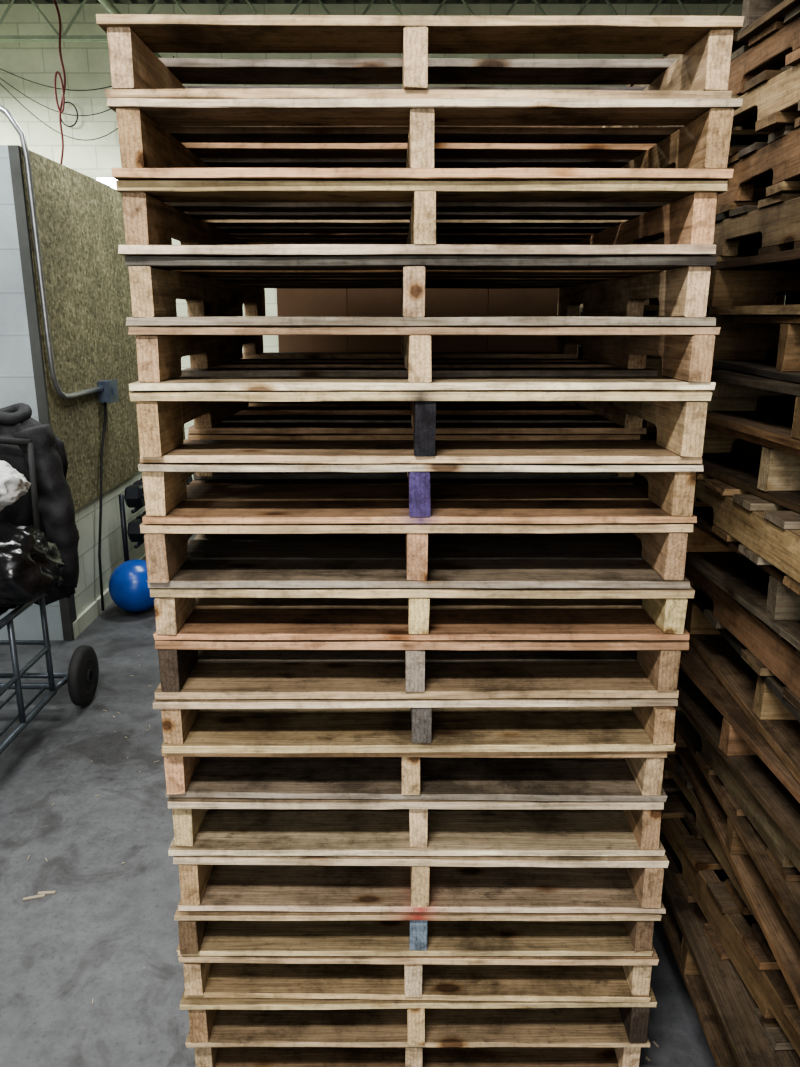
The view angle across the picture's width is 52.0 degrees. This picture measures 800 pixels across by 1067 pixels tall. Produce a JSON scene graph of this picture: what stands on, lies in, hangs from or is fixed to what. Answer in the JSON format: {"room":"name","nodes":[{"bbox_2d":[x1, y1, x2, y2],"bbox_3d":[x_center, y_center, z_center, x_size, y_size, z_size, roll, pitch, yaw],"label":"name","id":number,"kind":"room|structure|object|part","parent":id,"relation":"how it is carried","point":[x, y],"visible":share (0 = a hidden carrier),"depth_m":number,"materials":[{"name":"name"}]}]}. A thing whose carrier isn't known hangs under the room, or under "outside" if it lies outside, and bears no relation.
{"room":"warehouse","nodes":[
{"label":"warehouse","id":0,"kind":"room"},
{"bbox_2d":[0,145,145,639],"bbox_3d":[-2.987,-0.940,5.348,2.426,2.450,2.580,0,15,0],"label":"wall","id":1,"kind":"structure","parent":0,"point":[17,385],"depth_m":4.37,"materials":[{"name":"white paint"}]},
{"bbox_3d":[-3.005,-0.618,4.140,2.390,2.450,0.080,0,15,0],"label":"panel","id":2,"kind":"part","parent":1,"relation":"part of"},
{"bbox_2d":[0,105,100,398],"bbox_3d":[-3.314,-1.430,4.254,3.173,1.427,0.683,0,15,0],"label":"conduit","id":3,"kind":"object","parent":1,"relation":"attached to","point":[27,163],"visible":1,"depth_m":3.95,"materials":[{"name":"metal"}]},
{"bbox_2d":[20,146,134,509],"bbox_3d":[-1.767,-1.094,4.624,0.014,1.780,1.220,0,15,0],"label":"particle board","id":4,"kind":"object","parent":1,"relation":"attached to","point":[74,211],"visible":0.79,"depth_m":4.56,"materials":[{"name":"beige wood"}]},
{"bbox_2d":[96,379,118,402],"bbox_3d":[-1.718,-0.837,4.827,0.085,0.130,0.170,0,15,0],"label":"junction box","id":5,"kind":"object","parent":4,"relation":"attached to","point":[109,388],"visible":0.9,"depth_m":4.79,"materials":[{"name":"metal"}]},
{"bbox_2d":[98,402,105,610],"bbox_3d":[-1.736,-0.166,4.809,0.028,1.174,0.395,0,15,0],"label":"power cable","id":6,"kind":"object","parent":5,"relation":"hanging from","point":[104,421],"visible":0.93,"depth_m":4.76,"materials":[{"name":"black rubber"}]},
{"bbox_2d":[73,554,145,638],"bbox_3d":[-1.765,0.198,5.661,0.018,0.090,2.560,0,15,0],"label":"base strip","id":7,"kind":"object","parent":1,"relation":"attached to","point":[94,610],"visible":0.43,"depth_m":4.67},
{"bbox_3d":[-1.817,-0.945,5.388,0.086,2.440,2.500,0,15,0],"label":"panel","id":8,"kind":"part","parent":1,"relation":"part of","materials":[{"name":"white paint"}]},
{"bbox_2d":[111,187,184,472],"bbox_3d":[-1.767,-1.426,5.862,0.012,1.766,1.336,0,15,0],"label":"sheet","id":9,"kind":"object","parent":1,"relation":"attached to","point":[130,350],"visible":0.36,"depth_m":5.28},
{"bbox_2d":[98,0,161,57],"bbox_3d":[-2.150,-3.182,3.370,0.060,0.057,8.150,0,15,0],"label":"ceiling pipe","id":10,"kind":"object","parent":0,"point":[107,4],"depth_m":6.05,"materials":[{"name":"white metal"}]},
{"bbox_2d":[0,0,733,41],"bbox_3d":[-0.900,-4.356,6.861,8.200,0.415,0.080,0,15,0],"label":"joist","id":11,"kind":"object","parent":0,"point":[3,38],"depth_m":6.86,"materials":[{"name":"metal"}]},
{"bbox_2d":[0,4,742,479],"bbox_3d":[-0.900,-2.601,7.897,8.200,4.350,0.200,0,15,0],"label":"wall","id":12,"kind":"structure","parent":0,"point":[86,64],"depth_m":7.35,"materials":[{"name":"white paint"}]},
{"bbox_2d":[95,177,116,188],"bbox_3d":[-2.550,-3.223,7.570,0.500,0.120,0.109,0,15,0],"label":"wall lamp","id":13,"kind":"object","parent":12,"relation":"attached to","point":[110,181],"visible":0.14,"depth_m":7.51,"materials":[{"name":"metal"}]},
{"bbox_2d":[0,0,742,3],"bbox_3d":[-0.900,-3.266,1.666,8.600,0.140,11.900,0,15,0],"label":"ceiling","id":14,"kind":"structure","parent":0,"point":[1,1],"depth_m":7.23,"materials":[{"name":"paint"}]},
{"bbox_2d":[54,0,65,163],"bbox_3d":[-2.629,-3.606,6.269,0.125,1.571,0.047,0,15,0],"label":"cord","id":15,"kind":"object","parent":14,"relation":"hanging from","point":[61,108],"visible":0.98,"depth_m":6.30,"materials":[{"name":"red rubber"}]},
{"bbox_2d":[0,56,174,140],"bbox_3d":[-2.650,-3.735,7.104,1.505,0.655,0.660,0,15,0],"label":"wires","id":16,"kind":"object","parent":14,"relation":"hanging from","point":[77,115],"visible":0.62,"depth_m":6.92,"materials":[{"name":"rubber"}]},
{"bbox_2d":[0,534,784,1066],"bbox_3d":[-0.900,1.054,2.816,8.600,0.100,11.900,0,15,0],"label":"floor","id":17,"kind":"structure","parent":0,"point":[106,920],"depth_m":2.52,"materials":[{"name":"concrete"}]},
{"bbox_2d":[8,145,76,640],"bbox_3d":[-1.786,-0.618,4.138,0.048,2.450,0.084,0,15,0],"label":"post","id":18,"kind":"object","parent":17,"relation":"on","point":[67,605],"visible":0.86,"depth_m":3.97,"materials":[{"name":"grey metal"}]},
{"bbox_2d":[0,437,98,754],"bbox_3d":[-1.712,0.267,3.176,0.667,1.234,1.029,0,15,0],"label":"cart","id":19,"kind":"object","parent":17,"relation":"on","point":[82,676],"visible":0.94,"depth_m":3.37,"materials":[{"name":"grey metal"}]},
{"bbox_3d":[-1.730,-0.082,3.327,0.524,0.636,0.096,0,15,0],"label":"handle","id":20,"kind":"part","parent":19,"relation":"part of","materials":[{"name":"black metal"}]},
{"bbox_2d":[0,519,64,612],"bbox_3d":[-1.560,0.100,3.090,0.562,0.368,0.475,0,15,0],"label":"garbage bag","id":21,"kind":"object","parent":19,"relation":"on","point":[31,565],"visible":1,"depth_m":2.99,"materials":[{"name":"plastic"}]},
{"bbox_2d":[0,460,30,510],"bbox_3d":[-1.556,-0.198,3.032,0.325,0.267,0.273,0,15,0],"label":"plastic bag","id":22,"kind":"object","parent":21,"relation":"on","point":[13,485],"visible":1,"depth_m":3.01,"materials":[{"name":"white plastic"}]},
{"bbox_3d":[-1.705,0.524,3.181,0.590,0.492,0.906,0,15,0],"label":"frame","id":23,"kind":"part","parent":19,"relation":"part of","materials":[{"name":"grey metal"}]},
{"bbox_2d":[0,403,79,605],"bbox_3d":[-1.674,-0.121,3.542,0.590,0.870,0.289,0,15,0],"label":"jacket","id":24,"kind":"object","parent":19,"relation":"hanging from","point":[58,526],"visible":0.71,"depth_m":3.43,"materials":[{"name":"fabric"}]},
{"bbox_2d":[108,559,155,611],"bbox_3d":[-1.550,0.308,4.821,0.310,0.310,0.310,0,15,0],"label":"exercise ball","id":25,"kind":"object","parent":17,"relation":"on","point":[129,590],"visible":0.8,"depth_m":4.70,"materials":[{"name":"plastic"}]},
{"bbox_2d":[118,476,192,561],"bbox_3d":[-1.535,-0.023,5.344,0.342,0.680,0.660,0,15,0],"label":"dumbbell rack","id":26,"kind":"object","parent":17,"relation":"on","point":[134,498],"visible":0.16,"depth_m":5.03,"materials":[{"name":"metal"}]},
{"bbox_3d":[-1.535,-0.004,5.349,0.342,0.640,0.660,0,15,0],"label":"rack frame","id":27,"kind":"part","parent":26,"relation":"part of","materials":[{"name":"metal"}]},
{"bbox_2d":[23,655,658,1060],"bbox_3d":[-0.339,0.901,3.185,2.011,0.004,2.843,0,15,0],"label":"wood splinters","id":28,"kind":"object","parent":17,"relation":"on","point":[42,893],"visible":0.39,"depth_m":2.48,"materials":[{"name":"beige wood"}]},
{"bbox_2d":[276,288,558,351],"bbox_3d":[0.060,-0.179,3.367,0.980,1.998,0.820,0,15,0],"label":"crate","id":29,"kind":"object","parent":17,"relation":"on","point":[290,301],"visible":0.02,"depth_m":2.80,"materials":[{"name":"brown cardboard"}]},
{"bbox_2d":[194,1047,640,1066],"bbox_3d":[0.040,1.039,2.440,1.041,0.121,1.232,0,15,0],"label":"wooden pallet","id":30,"kind":"object","parent":17,"relation":"on","point":[204,1056],"visible":0.02,"depth_m":1.92,"materials":[{"name":"brown wood"}]},
{"bbox_2d":[180,985,656,1046],"bbox_3d":[0.039,0.924,2.385,1.039,0.128,1.226,0,15,0],"label":"wooden pallet","id":31,"kind":"object","parent":30,"relation":"on","point":[213,1022],"visible":0.09,"depth_m":1.83,"materials":[{"name":"brown wood"}]},
{"bbox_2d":[178,943,658,1002],"bbox_3d":[0.043,0.807,2.358,1.037,0.111,1.231,0,15,0],"label":"wooden pallet","id":32,"kind":"object","parent":31,"relation":"on","point":[453,978],"visible":0.08,"depth_m":1.80,"materials":[{"name":"brown wood"}]},
{"bbox_2d":[174,906,661,955],"bbox_3d":[0.037,0.699,2.334,1.039,0.109,1.236,0,15,0],"label":"wooden pallet","id":33,"kind":"object","parent":32,"relation":"on","point":[201,933],"visible":0.09,"depth_m":1.77,"materials":[{"name":"brown wood"}]},
{"bbox_2d":[173,809,668,913],"bbox_3d":[0.045,0.581,2.305,1.039,0.132,1.228,0,15,0],"label":"wooden pallet","id":34,"kind":"object","parent":33,"relation":"on","point":[486,884],"visible":0.15,"depth_m":1.75,"materials":[{"name":"brown wood"}]},
{"bbox_2d":[167,797,664,855],"bbox_3d":[0.035,0.452,2.282,1.040,0.128,1.235,0,15,0],"label":"wooden pallet","id":35,"kind":"object","parent":34,"relation":"on","point":[418,831],"visible":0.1,"depth_m":1.73,"materials":[{"name":"brown wood"}]},
{"bbox_2d":[161,749,667,801],"bbox_3d":[0.034,0.333,2.248,1.040,0.119,1.231,0,15,1],"label":"wooden pallet","id":36,"kind":"object","parent":35,"relation":"on","point":[624,776],"visible":0.14,"depth_m":1.71,"materials":[{"name":"brown wood"}]},
{"bbox_2d":[153,698,677,753],"bbox_3d":[0.032,0.225,2.203,1.041,0.110,1.227,0,15,0],"label":"wooden pallet","id":37,"kind":"object","parent":36,"relation":"on","point":[510,724],"visible":0.15,"depth_m":1.65,"materials":[{"name":"brown wood"}]},
{"bbox_2d":[154,640,688,699],"bbox_3d":[0.037,0.110,2.179,1.038,0.123,1.226,0,15,0],"label":"wooden pallet","id":38,"kind":"object","parent":37,"relation":"on","point":[189,669],"visible":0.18,"depth_m":1.63,"materials":[{"name":"brown wood"}]},
{"bbox_2d":[149,533,694,640],"bbox_3d":[0.039,-0.001,2.149,1.040,0.104,1.231,0,15,0],"label":"wooden pallet","id":39,"kind":"object","parent":38,"relation":"on","point":[180,613],"visible":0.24,"depth_m":1.62,"materials":[{"name":"brown wood"}]},
{"bbox_2d":[140,479,692,588],"bbox_3d":[0.030,-0.113,2.118,1.041,0.126,1.230,0,15,0],"label":"wooden pallet","id":40,"kind":"object","parent":39,"relation":"on","point":[657,560],"visible":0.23,"depth_m":1.59,"materials":[{"name":"brown wood"}]},
{"bbox_2d":[138,402,703,523],"bbox_3d":[0.033,-0.228,2.087,1.039,0.112,1.228,0,15,0],"label":"wooden pallet","id":41,"kind":"object","parent":40,"relation":"on","point":[668,496],"visible":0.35,"depth_m":1.62,"materials":[{"name":"brown wood"}]},
{"bbox_2d":[129,390,711,463],"bbox_3d":[0.041,-0.344,2.048,1.038,0.130,1.233,0,15,0],"label":"wooden pallet","id":42,"kind":"object","parent":41,"relation":"on","point":[679,416],"visible":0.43,"depth_m":1.54,"materials":[{"name":"brown wood"}]},
{"bbox_2d":[128,326,720,390],"bbox_3d":[0.037,-0.461,2.021,1.039,0.110,1.233,0,15,-1],"label":"wooden pallet","id":43,"kind":"object","parent":42,"relation":"on","point":[613,357],"visible":0.83,"depth_m":1.55,"materials":[{"name":"brown wood"}]},
{"bbox_2d":[124,256,716,325],"bbox_3d":[0.036,-0.577,2.013,1.036,0.118,1.227,0,15,0],"label":"wooden pallet","id":44,"kind":"object","parent":43,"relation":"on","point":[215,290],"visible":1,"depth_m":1.49,"materials":[{"name":"brown wood"}]},
{"bbox_2d":[116,180,726,256],"bbox_3d":[0.030,-0.692,1.978,1.037,0.120,1.231,0,15,0],"label":"wooden pallet","id":45,"kind":"object","parent":44,"relation":"on","point":[377,217],"visible":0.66,"depth_m":1.49,"materials":[{"name":"brown wood"}]},
{"bbox_2d":[107,98,742,180],"bbox_3d":[0.036,-0.805,1.935,1.035,0.121,1.229,0,15,0],"label":"wooden pallet","id":46,"kind":"object","parent":45,"relation":"on","point":[412,139],"visible":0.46,"depth_m":1.41,"materials":[{"name":"brown wood"}]},
{"bbox_2d":[96,14,744,127],"bbox_3d":[0.032,-0.924,1.910,1.037,0.120,1.230,0,15,0],"label":"wooden pallet","id":47,"kind":"object","parent":46,"relation":"on","point":[704,42],"visible":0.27,"depth_m":1.37,"materials":[{"name":"brown wood"}]},
{"bbox_3d":[1.372,1.172,1.931,1.229,0.125,1.039,0,15,-1],"label":"wooden pallet","id":48,"kind":"object","parent":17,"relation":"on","visible":0},
{"bbox_2d":[659,826,799,1066],"bbox_3d":[1.302,1.034,1.974,1.240,0.122,1.038,1,15,2],"label":"wooden pallet","id":49,"kind":"object","parent":48,"relation":"on","point":[724,1006],"visible":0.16,"depth_m":1.86,"materials":[{"name":"brown wood"}]},
{"bbox_2d":[660,779,799,1056],"bbox_3d":[1.254,0.910,1.948,1.038,0.129,1.225,-1,15,-3],"label":"wooden pallet","id":50,"kind":"object","parent":49,"relation":"on","point":[727,929],"visible":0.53,"depth_m":1.90,"materials":[{"name":"brown wood"}]},
{"bbox_2d":[663,750,775,960],"bbox_3d":[1.289,0.785,1.947,1.038,0.113,1.236,-1,15,-2],"label":"wooden pallet","id":51,"kind":"object","parent":50,"relation":"on","point":[698,822],"visible":0.24,"depth_m":2.08,"materials":[{"name":"brown wood"}]},
{"bbox_2d":[673,715,799,1009],"bbox_3d":[1.359,0.700,1.827,1.240,0.113,1.038,1,15,3],"label":"wooden pallet","id":52,"kind":"object","parent":51,"relation":"on","point":[774,901],"visible":0.35,"depth_m":1.76,"materials":[{"name":"brown wood"}]},
{"bbox_2d":[673,704,799,880],"bbox_3d":[1.272,0.569,1.855,1.033,0.126,1.234,0,15,0],"label":"wooden pallet","id":53,"kind":"object","parent":52,"relation":"on","point":[781,850],"visible":0.2,"depth_m":1.79,"materials":[{"name":"brown wood"}]},
{"bbox_2d":[677,642,799,850],"bbox_3d":[1.331,0.445,1.851,1.233,0.115,1.038,-1,15,-3],"label":"wooden pallet","id":54,"kind":"object","parent":53,"relation":"on","point":[702,696],"visible":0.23,"depth_m":1.81,"materials":[{"name":"brown wood"}]},
{"bbox_2d":[685,592,799,783],"bbox_3d":[1.373,0.354,1.724,1.237,0.128,1.038,1,15,2],"label":"wooden pallet","id":55,"kind":"object","parent":54,"relation":"on","point":[760,698],"visible":0.39,"depth_m":1.85,"materials":[{"name":"brown wood"}]},
{"bbox_2d":[684,561,799,710],"bbox_3d":[1.261,0.218,1.755,1.038,0.120,1.229,0,15,0],"label":"wooden pallet","id":56,"kind":"object","parent":55,"relation":"on","point":[768,653],"visible":0.37,"depth_m":1.75,"materials":[{"name":"brown wood"}]},
{"bbox_2d":[685,510,799,650],"bbox_3d":[1.350,0.125,1.645,1.234,0.117,1.039,0,15,-1],"label":"wooden pallet","id":57,"kind":"object","parent":56,"relation":"on","point":[760,589],"visible":0.46,"depth_m":1.85,"materials":[{"name":"brown wood"}]},
{"bbox_2d":[693,456,799,594],"bbox_3d":[1.226,-0.002,1.670,1.039,0.114,1.230,0,15,1],"label":"wooden pallet","id":58,"kind":"object","parent":57,"relation":"on","point":[768,532],"visible":0.59,"depth_m":1.68,"materials":[{"name":"brown wood"}]},
{"bbox_2d":[701,410,799,513],"bbox_3d":[1.362,-0.143,1.733,1.236,0.126,1.038,-1,15,-4],"label":"wooden pallet","id":59,"kind":"object","parent":58,"relation":"on","point":[776,480],"visible":0.43,"depth_m":1.76,"materials":[{"name":"brown wood"}]},
{"bbox_2d":[705,370,799,449],"bbox_3d":[1.361,-0.226,1.574,1.239,0.116,1.039,-1,15,-4],"label":"wooden pallet","id":60,"kind":"object","parent":59,"relation":"on","point":[735,394],"visible":0.78,"depth_m":1.82,"materials":[{"name":"brown wood"}]},
{"bbox_2d":[705,315,799,382],"bbox_3d":[1.390,-0.374,1.655,1.237,0.128,1.038,1,15,2],"label":"wooden pallet","id":61,"kind":"object","parent":60,"relation":"on","point":[742,344],"visible":0.93,"depth_m":2.03,"materials":[{"name":"brown wood"}]},
{"bbox_2d":[707,248,799,314],"bbox_3d":[1.379,-0.478,1.550,1.232,0.127,1.038,0,15,-2],"label":"wooden pallet","id":62,"kind":"object","parent":61,"relation":"on","point":[750,285],"visible":0.98,"depth_m":1.98,"materials":[{"name":"brown wood"}]},
{"bbox_2d":[710,193,799,261],"bbox_3d":[1.302,-0.615,1.584,1.038,0.121,1.234,0,15,1],"label":"wooden pallet","id":63,"kind":"object","parent":62,"relation":"on","point":[776,218],"visible":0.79,"depth_m":1.80,"materials":[{"name":"brown wood"}]},
{"bbox_2d":[716,117,799,214],"bbox_3d":[1.277,-0.714,1.476,1.036,0.128,1.231,1,15,4],"label":"wooden pallet","id":64,"kind":"object","parent":63,"relation":"on","point":[779,157],"visible":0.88,"depth_m":1.78,"materials":[{"name":"brown wood"}]},
{"bbox_2d":[728,47,799,156],"bbox_3d":[1.271,-0.858,1.543,1.036,0.115,1.236,-1,15,-3],"label":"wooden pallet","id":65,"kind":"object","parent":64,"relation":"on","point":[771,102],"visible":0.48,"depth_m":1.68,"materials":[{"name":"brown wood"}]},
{"bbox_2d":[726,5,799,97],"bbox_3d":[1.335,-0.969,1.509,1.036,0.119,1.234,-1,15,-4],"label":"wooden pallet","id":66,"kind":"object","parent":65,"relation":"on","point":[767,50],"visible":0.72,"depth_m":1.82,"materials":[{"name":"brown wood"}]},
{"bbox_2d":[737,0,799,41],"bbox_3d":[1.409,-1.060,1.401,1.235,0.114,1.038,-1,15,-3],"label":"wooden pallet","id":67,"kind":"object","parent":66,"relation":"on","point":[759,15],"visible":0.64,"depth_m":1.82,"materials":[{"name":"brown wood"}]},
{"bbox_3d":[1.238,0.778,3.413,1.037,0.125,1.231,0,15,1],"label":"wooden pallet","id":68,"kind":"object","parent":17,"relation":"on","visible":0},
{"bbox_3d":[1.377,0.685,3.301,1.230,0.114,1.038,0,15,1],"label":"wooden pallet","id":69,"kind":"object","parent":68,"relation":"on","visible":0},
{"bbox_3d":[1.291,0.549,3.363,1.034,0.118,1.235,0,15,1],"label":"wooden pallet","id":70,"kind":"object","parent":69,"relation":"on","visible":0},
{"bbox_3d":[1.291,0.463,3.209,1.039,0.127,1.226,0,15,0],"label":"wooden pallet","id":71,"kind":"object","parent":70,"relation":"on","visible":0},
{"bbox_3d":[1.246,0.321,3.268,1.037,0.117,1.233,-1,15,-3],"label":"wooden pallet","id":72,"kind":"object","parent":71,"relation":"on","visible":0},
{"bbox_3d":[1.375,0.197,3.258,1.240,0.129,1.040,1,15,3],"label":"wooden pallet","id":73,"kind":"object","parent":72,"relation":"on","visible":0},
{"bbox_2d":[684,590,702,627],"bbox_3d":[1.239,0.092,3.167,1.040,0.123,1.239,1,15,3],"label":"wooden pallet","id":74,"kind":"object","parent":73,"relation":"on","point":[695,590],"visible":0.02,"depth_m":2.62,"materials":[{"name":"brown wood"}]},
{"bbox_3d":[1.218,-0.039,3.167,1.038,0.129,1.229,1,15,3],"label":"wooden pallet","id":75,"kind":"object","parent":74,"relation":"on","visible":0},
{"bbox_3d":[1.314,-0.160,3.136,1.240,0.120,1.035,-1,15,-4],"label":"wooden pallet","id":76,"kind":"object","parent":75,"relation":"on","visible":0},
{"bbox_2d":[628,451,736,510],"bbox_3d":[1.235,-0.247,3.004,1.038,0.118,1.233,-1,15,-2],"label":"wooden pallet","id":77,"kind":"object","parent":76,"relation":"on","point":[637,479],"visible":0.04,"depth_m":2.56,"materials":[{"name":"brown wood"}]},
{"bbox_2d":[575,402,764,455],"bbox_3d":[1.354,-0.403,3.120,1.236,0.126,1.038,1,15,3],"label":"wooden pallet","id":78,"kind":"object","parent":77,"relation":"on","point":[743,447],"visible":0.02,"depth_m":2.65,"materials":[{"name":"brown wood"}]},
{"bbox_2d":[581,396,799,432],"bbox_3d":[1.360,-0.499,3.009,1.245,0.116,1.036,0,15,-1],"label":"wooden pallet","id":79,"kind":"object","parent":78,"relation":"on","point":[779,404],"visible":0.07,"depth_m":2.51,"materials":[{"name":"brown wood"}]},
{"bbox_2d":[577,344,777,376],"bbox_3d":[1.326,-0.607,2.940,1.242,0.127,1.038,1,15,3],"label":"wooden pallet","id":80,"kind":"object","parent":79,"relation":"on","point":[652,362],"visible":0.02,"depth_m":2.48,"materials":[{"name":"brown wood"}]},
{"bbox_2d":[579,311,799,352],"bbox_3d":[1.264,-0.729,2.920,1.037,0.119,1.233,0,15,-1],"label":"wooden pallet","id":81,"kind":"object","parent":80,"relation":"on","point":[773,349],"visible":0.03,"depth_m":2.44,"materials":[{"name":"brown wood"}]},
{"bbox_2d":[579,268,799,311],"bbox_3d":[1.255,-0.878,3.001,1.039,0.126,1.229,1,15,4],"label":"wooden pallet","id":82,"kind":"object","parent":81,"relation":"on","point":[792,298],"visible":0.04,"depth_m":2.48,"materials":[{"name":"brown wood"}]},
{"bbox_2d":[648,235,761,267],"bbox_3d":[1.309,-0.995,2.974,1.036,0.116,1.246,0,15,-1],"label":"wooden pallet","id":83,"kind":"object","parent":82,"relation":"on","point":[750,246],"visible":0.06,"depth_m":2.80,"materials":[{"name":"brown wood"}]},
{"bbox_2d":[716,179,772,206],"bbox_3d":[1.346,-1.069,2.807,1.238,0.114,1.038,-1,15,-2],"label":"wooden pallet","id":84,"kind":"object","parent":83,"relation":"on","point":[759,191],"visible":0.02,"depth_m":2.30,"materials":[{"name":"brown wood"}]},
{"bbox_2d":[730,130,773,178],"bbox_3d":[1.273,-1.196,2.820,1.040,0.123,1.238,1,15,3],"label":"wooden pallet","id":85,"kind":"object","parent":84,"relation":"on","point":[739,138],"visible":0.02,"depth_m":2.26,"materials":[{"name":"brown wood"}]},
{"bbox_2d":[656,126,754,129],"bbox_3d":[1.357,-1.298,2.742,1.230,0.114,1.033,1,15,3],"label":"wooden pallet","id":86,"kind":"object","parent":85,"relation":"on","point":[737,127],"visible":0.02,"depth_m":2.66,"materials":[{"name":"brown wood"}]},
{"bbox_2d":[627,34,748,129],"bbox_3d":[1.241,-1.439,2.810,1.038,0.126,1.231,-1,15,-2],"label":"wooden pallet","id":87,"kind":"object","parent":86,"relation":"on","point":[736,45],"visible":0.02,"depth_m":2.27,"materials":[{"name":"brown wood"}]},
{"bbox_3d":[1.291,0.437,4.700,1.038,0.123,1.230,1,15,2],"label":"wooden pallet","id":88,"kind":"object","parent":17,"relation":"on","visible":0},
{"bbox_3d":[1.285,0.313,4.682,1.037,0.126,1.235,1,15,2],"label":"wooden pallet","id":89,"kind":"object","parent":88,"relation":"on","visible":0},
{"bbox_3d":[1.214,0.177,4.721,1.039,0.116,1.238,0,15,-1],"label":"wooden pallet","id":90,"kind":"object","parent":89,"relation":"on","visible":0},
{"bbox_3d":[1.403,0.089,4.599,1.234,0.117,1.038,0,15,-1],"label":"wooden pallet","id":91,"kind":"object","parent":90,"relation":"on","visible":0},
{"bbox_3d":[1.349,-0.062,4.698,1.228,0.123,1.037,0,15,-1],"label":"wooden pallet","id":92,"kind":"object","parent":91,"relation":"on","visible":0},
{"bbox_3d":[1.234,-0.164,4.605,1.038,0.124,1.233,0,15,2],"label":"wooden pallet","id":93,"kind":"object","parent":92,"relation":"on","visible":0},
{"bbox_3d":[1.276,-0.273,4.528,1.039,0.128,1.230,0,15,-1],"label":"wooden pallet","id":94,"kind":"object","parent":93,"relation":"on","visible":0},
{"bbox_3d":[1.317,-0.406,4.544,1.234,0.119,1.040,-1,15,-3],"label":"wooden pallet","id":95,"kind":"object","parent":94,"relation":"on","visible":0},
{"bbox_3d":[1.335,-0.519,4.495,1.230,0.126,1.036,-1,15,-2],"label":"wooden pallet","id":96,"kind":"object","parent":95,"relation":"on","visible":0},
{"bbox_3d":[1.240,-0.616,4.387,1.035,0.116,1.242,-1,15,-3],"label":"wooden pallet","id":97,"kind":"object","parent":96,"relation":"on","visible":0},
{"bbox_3d":[1.350,-0.759,4.472,1.233,0.118,1.032,1,15,2],"label":"wooden pallet","id":98,"kind":"object","parent":97,"relation":"on","visible":0},
{"bbox_3d":[1.275,-0.855,4.377,1.037,0.115,1.234,0,15,1],"label":"wooden pallet","id":99,"kind":"object","parent":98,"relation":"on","visible":0},
{"bbox_3d":[1.213,-0.962,4.335,1.038,0.114,1.242,0,15,2],"label":"wooden pallet","id":100,"kind":"object","parent":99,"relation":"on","visible":0},
{"bbox_3d":[1.239,-1.093,4.367,1.039,0.123,1.240,-1,15,-2],"label":"wooden pallet","id":101,"kind":"object","parent":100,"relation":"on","visible":0},
{"bbox_2d":[649,294,784,304],"bbox_3d":[1.226,-1.204,4.314,1.037,0.120,1.227,-1,15,-2],"label":"wooden pallet","id":102,"kind":"object","parent":101,"relation":"on","point":[778,299],"visible":0.02,"depth_m":3.74,"materials":[{"name":"brown wood"}]}
]}

